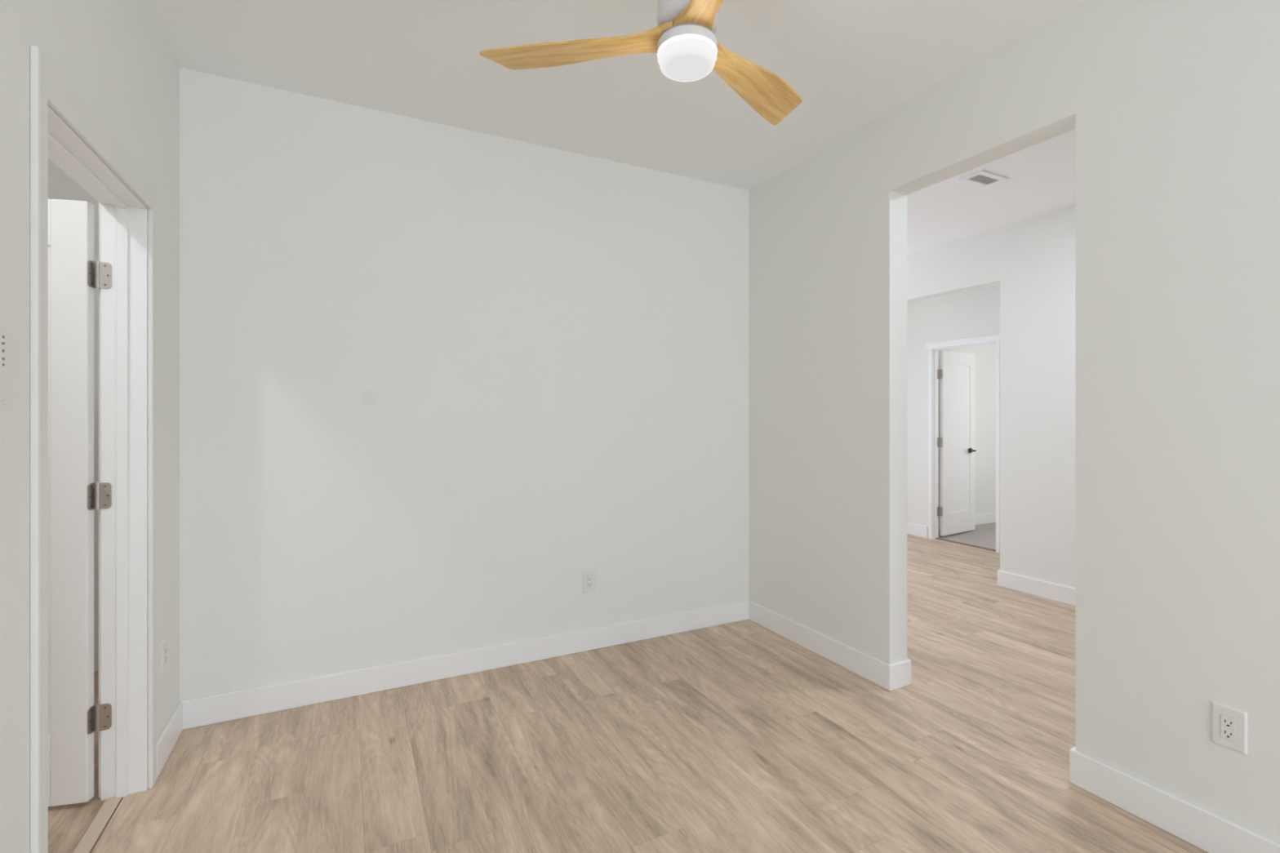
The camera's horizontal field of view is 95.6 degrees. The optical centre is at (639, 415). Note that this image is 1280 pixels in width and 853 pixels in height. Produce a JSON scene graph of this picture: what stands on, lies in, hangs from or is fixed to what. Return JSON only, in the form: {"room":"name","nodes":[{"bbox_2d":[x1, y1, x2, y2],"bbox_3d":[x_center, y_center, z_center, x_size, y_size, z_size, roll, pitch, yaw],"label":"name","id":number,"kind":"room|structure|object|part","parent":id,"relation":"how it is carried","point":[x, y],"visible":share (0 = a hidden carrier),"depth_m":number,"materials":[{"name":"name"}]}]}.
{"room":"empty room","nodes":[
{"label":"empty room","id":0,"kind":"room"},
{"bbox_2d":[48,158,98,671],"bbox_3d":[-2.707,-0.070,1.099,2.355,2.751,3.600,0,0,-27],"label":"wall","id":1,"kind":"structure","parent":0,"point":[61,186],"depth_m":2.96,"materials":[{"name":"white paint"}]},
{"bbox_2d":[0,0,179,852],"bbox_3d":[-0.614,-0.070,-0.300,0.123,2.751,6.018,0,0,-27],"label":"wall","id":2,"kind":"structure","parent":0,"point":[115,55],"depth_m":1.32,"materials":[{"name":"white paint"}]},
{"bbox_2d":[0,330,5,400],"bbox_3d":[-1.277,-0.100,1.157,0.005,0.140,0.044,0,0,-27],"label":"remote","id":3,"kind":"object","parent":2,"relation":"attached to","point":[2,335],"visible":1,"depth_m":1.17,"materials":[{"name":"white plastic"}]},
{"bbox_2d":[48,199,111,806],"bbox_3d":[-2.187,0.287,1.845,0.814,2.003,0.103,0,0,-12],"label":"door","id":4,"kind":"structure","parent":2,"relation":"in","point":[71,264],"depth_m":1.92,"materials":[{"name":"white paint"}]},
{"bbox_3d":[-2.218,0.237,1.872,0.565,1.643,0.017,0,0,-12],"label":"panel","id":5,"kind":"part","parent":4,"relation":"part of","materials":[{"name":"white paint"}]},
{"bbox_3d":[-1.842,1.022,1.949,0.003,0.089,0.033,0,0,-12],"label":"hinge plate","id":6,"kind":"part","parent":4,"relation":"part of","materials":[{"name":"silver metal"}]},
{"bbox_3d":[-1.842,0.272,1.949,0.003,0.089,0.033,0,0,-12],"label":"hinge plate","id":7,"kind":"part","parent":4,"relation":"part of","materials":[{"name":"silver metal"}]},
{"bbox_3d":[-1.842,-0.475,1.949,0.003,0.089,0.033,0,0,-12],"label":"hinge plate","id":8,"kind":"part","parent":4,"relation":"part of","materials":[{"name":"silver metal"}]},
{"bbox_3d":[-1.814,1.022,1.970,0.033,0.089,0.003,0,0,-27],"label":"hinge plate","id":9,"kind":"part","parent":4,"relation":"part of","materials":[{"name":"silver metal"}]},
{"bbox_3d":[-1.814,0.272,1.970,0.033,0.089,0.003,0,0,-27],"label":"hinge plate","id":10,"kind":"part","parent":4,"relation":"part of","materials":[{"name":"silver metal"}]},
{"bbox_3d":[-1.814,-0.475,1.970,0.033,0.089,0.003,0,0,-27],"label":"hinge plate","id":11,"kind":"part","parent":4,"relation":"part of","materials":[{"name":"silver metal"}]},
{"bbox_2d":[30,44,156,852],"bbox_3d":[-1.593,0.239,1.643,0.150,2.132,0.917,0,0,-27],"label":"door frame","id":12,"kind":"structure","parent":2,"relation":"attached to","point":[64,131],"depth_m":1.98,"materials":[{"name":"white paint"}]},
{"bbox_3d":[-1.654,0.239,1.612,0.012,2.132,0.917,0,0,-27],"label":"casing","id":13,"kind":"part","parent":12,"relation":"part of","materials":[{"name":"white paint"}]},
{"bbox_2d":[160,635,167,674],"bbox_3d":[-1.801,0.905,2.200,0.009,0.121,0.075,0,0,-27],"label":"wall outlet","id":14,"kind":"object","parent":2,"relation":"attached to","point":[163,644],"visible":1,"depth_m":2.18,"materials":[{"name":"white plastic"}]},
{"bbox_2d":[164,644,167,664],"bbox_3d":[-1.798,0.905,2.201,0.003,0.067,0.033,0,0,-27],"label":"receptacle","id":15,"kind":"object","parent":14,"relation":"attached to","point":[165,645],"depth_m":2.20,"materials":[{"name":"white plastic"}]},
{"bbox_2d":[156,702,182,778],"bbox_3d":[-1.820,1.245,2.242,0.014,0.120,0.365,0,0,-27],"label":"baseboard","id":16,"kind":"structure","parent":2,"relation":"attached to","point":[167,739],"depth_m":2.22,"materials":[{"name":"white paint"}]},
{"bbox_2d":[179,67,748,701],"bbox_3d":[-0.635,-0.070,3.129,3.174,2.751,0.123,0,0,-27],"label":"wall","id":17,"kind":"structure","parent":0,"point":[435,379],"depth_m":2.86,"materials":[{"name":"paint"}]},
{"bbox_2d":[179,600,749,729],"bbox_3d":[-0.604,1.245,3.068,2.928,0.120,0.014,0,0,-27],"label":"baseboard","id":18,"kind":"structure","parent":17,"relation":"attached to","point":[237,704],"depth_m":2.86,"materials":[{"name":"white paint"}]},
{"bbox_2d":[582,569,595,592],"bbox_3d":[-0.282,0.924,3.233,0.079,0.119,0.009,0,0,-27],"label":"wall outlet","id":19,"kind":"object","parent":17,"relation":"attached to","point":[588,577],"visible":1,"depth_m":3.23,"materials":[{"name":"white plastic"}]},
{"bbox_2d":[586,575,592,587],"bbox_3d":[-0.281,0.924,3.230,0.033,0.067,0.003,0,0,-27],"label":"receptacle","id":20,"kind":"object","parent":19,"relation":"attached to","point":[589,578],"depth_m":3.23,"materials":[{"name":"white plastic"}]},
{"bbox_2d":[146,0,1088,253],"bbox_3d":[1.782,-1.496,2.019,11.200,0.100,8.800,0,0,-27],"label":"ceiling","id":21,"kind":"structure","parent":0,"point":[851,64],"depth_m":2.42,"materials":[{"name":"white paint"}]},
{"bbox_2d":[479,0,801,125],"bbox_3d":[0.210,-1.244,1.661,1.130,0.404,1.082,0,0,-27],"label":"ceiling fan","id":22,"kind":"object","parent":21,"relation":"hanging from","point":[684,41],"visible":1,"depth_m":1.79,"materials":[{"name":"brown wood"}]},
{"bbox_3d":[-0.183,-1.145,1.825,0.628,0.038,0.156,0,0,12],"label":"blade","id":23,"kind":"part","parent":22,"relation":"part of","materials":[{"name":"brown wood"}]},
{"bbox_2d":[657,35,716,82],"bbox_3d":[0.142,-1.064,1.747,0.178,0.045,0.178,0,0,-27],"label":"diffuser","id":24,"kind":"object","parent":22,"relation":"attached to","point":[681,58],"depth_m":1.70,"materials":[{"name":"white glass"}]},
{"bbox_3d":[0.142,-1.139,1.747,0.167,0.043,0.167,0,0,-27],"label":"blade mount","id":25,"kind":"part","parent":22,"relation":"part of","materials":[{"name":"grey"}]},
{"bbox_3d":[0.236,-1.145,1.427,0.156,0.038,0.628,0,0,-18],"label":"blade","id":26,"kind":"part","parent":22,"relation":"part of","materials":[{"name":"brown wood"}]},
{"bbox_3d":[0.372,-1.145,1.989,0.156,0.038,0.628,0,0,42],"label":"blade","id":27,"kind":"part","parent":22,"relation":"part of","materials":[{"name":"brown wood"}]},
{"bbox_2d":[958,169,1008,187],"bbox_3d":[2.096,-1.442,3.544,0.259,0.009,0.150,0,0,-27],"label":"ceiling vent","id":28,"kind":"object","parent":21,"relation":"in","point":[984,179],"visible":1,"depth_m":3.54,"materials":[{"name":"white paint"}]},
{"bbox_2d":[48,522,1208,852],"bbox_3d":[1.782,1.353,2.018,11.200,0.104,8.800,0,0,-27],"label":"floor","id":29,"kind":"structure","parent":0,"point":[738,736],"depth_m":2.21,"materials":[{"name":"brown wood"}]},
{"bbox_2d":[72,796,123,852],"bbox_3d":[-1.613,1.302,1.632,0.046,0.005,0.783,0,0,-27],"label":"threshold","id":30,"kind":"object","parent":29,"relation":"on","point":[93,833],"visible":1,"depth_m":1.84,"materials":[{"name":"beige wood"}]},
{"bbox_2d":[935,537,995,551],"bbox_3d":[3.297,1.302,5.866,0.040,0.007,0.673,0,0,-27],"label":"threshold","id":31,"kind":"object","parent":29,"relation":"on","point":[935,538],"visible":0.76,"depth_m":5.86,"materials":[{"name":"brown metal"}]},
{"bbox_2d":[906,284,999,537],"bbox_3d":[3.173,-0.070,6.096,0.095,2.751,2.772,0,0,-27],"label":"wall","id":32,"kind":"structure","parent":0,"point":[975,313],"depth_m":6.22,"materials":[{"name":"white paint"}]},
{"bbox_2d":[906,522,927,537],"bbox_3d":[2.804,1.245,6.706,0.014,0.120,1.150,0,0,-27],"label":"baseboard","id":33,"kind":"structure","parent":32,"relation":"attached to","point":[912,529],"depth_m":6.29,"materials":[{"name":"white paint"}]},
{"bbox_2d":[937,350,975,536],"bbox_3d":[3.476,0.293,6.321,0.708,1.975,0.097,0,0,-33],"label":"door","id":34,"kind":"structure","parent":32,"relation":"in","point":[956,374],"depth_m":6.33,"materials":[{"name":"white paint"}]},
{"bbox_3d":[3.197,1.020,6.165,0.003,0.100,0.033,0,0,-33],"label":"hinge plate","id":35,"kind":"part","parent":34,"relation":"part of","materials":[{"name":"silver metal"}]},
{"bbox_3d":[3.197,0.285,6.165,0.003,0.100,0.033,0,0,-33],"label":"hinge plate","id":36,"kind":"part","parent":34,"relation":"part of","materials":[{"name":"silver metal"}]},
{"bbox_3d":[3.197,-0.440,6.165,0.003,0.100,0.033,0,0,-33],"label":"hinge plate","id":37,"kind":"part","parent":34,"relation":"part of","materials":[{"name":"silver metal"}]},
{"bbox_3d":[3.481,0.243,6.357,0.460,1.615,0.017,0,0,-33],"label":"panel","id":38,"kind":"part","parent":34,"relation":"part of","materials":[{"name":"white paint"}]},
{"bbox_2d":[925,333,999,553],"bbox_3d":[3.289,0.261,5.862,0.122,2.089,0.837,0,0,-27],"label":"door frame","id":39,"kind":"structure","parent":32,"relation":"attached to","point":[933,348],"depth_m":6.14,"materials":[{"name":"white paint"}]},
{"bbox_2d":[938,343,995,519],"bbox_3d":[4.558,-0.070,6.202,2.475,2.751,1.970,0,0,-27],"label":"wall","id":40,"kind":"structure","parent":0,"point":[985,355],"depth_m":6.99,"materials":[{"name":"white paint"}]},
{"bbox_2d":[938,512,995,529],"bbox_3d":[4.165,1.243,6.987,2.270,0.116,0.014,0,0,-27],"label":"baseboard","id":41,"kind":"structure","parent":40,"relation":"attached to","point":[988,517],"depth_m":6.96,"materials":[{"name":"white paint"}]},
{"bbox_2d":[906,204,1075,588],"bbox_3d":[3.958,-0.070,3.172,1.000,2.751,8.700,0,0,-27],"label":"wall","id":42,"kind":"structure","parent":0,"point":[1037,254],"depth_m":4.24,"materials":[{"name":"white paint"}]},
{"bbox_2d":[997,569,1075,605],"bbox_3d":[4.482,1.245,2.116,1.014,0.120,5.742,0,0,-27],"label":"baseboard","id":43,"kind":"structure","parent":42,"relation":"attached to","point":[1059,593],"depth_m":4.19,"materials":[{"name":"white paint"}]},
{"bbox_2d":[748,0,1279,844],"bbox_3d":[1.574,-0.070,2.138,0.123,2.751,8.400,0,0,-27],"label":"wall","id":44,"kind":"structure","parent":0,"point":[1172,106],"depth_m":1.93,"materials":[{"name":"white paint"}]},
{"bbox_2d":[748,600,911,690],"bbox_3d":[1.005,1.245,3.264,0.151,0.120,1.084,0,0,-27],"label":"baseboard","id":45,"kind":"structure","parent":44,"relation":"attached to","point":[895,676],"depth_m":3.04,"materials":[{"name":"white paint"}]},
{"bbox_2d":[1069,746,1279,852],"bbox_3d":[2.529,1.245,0.243,0.151,0.120,4.157,0,0,-27],"label":"baseboard","id":46,"kind":"structure","parent":44,"relation":"attached to","point":[1209,832],"depth_m":1.82,"materials":[{"name":"white paint"}]},
{"bbox_2d":[1211,701,1247,754],"bbox_3d":[1.721,0.913,1.698,0.009,0.121,0.076,0,0,-27],"label":"wall outlet","id":47,"kind":"object","parent":44,"relation":"attached to","point":[1228,724],"visible":1,"depth_m":1.69,"materials":[{"name":"white plastic"}]},
{"bbox_2d":[1220,714,1235,742],"bbox_3d":[1.719,0.913,1.697,0.003,0.067,0.033,0,0,-27],"label":"receptacle","id":48,"kind":"object","parent":47,"relation":"attached to","point":[1228,722],"depth_m":1.70,"materials":[{"name":"white plastic"}]}
]}

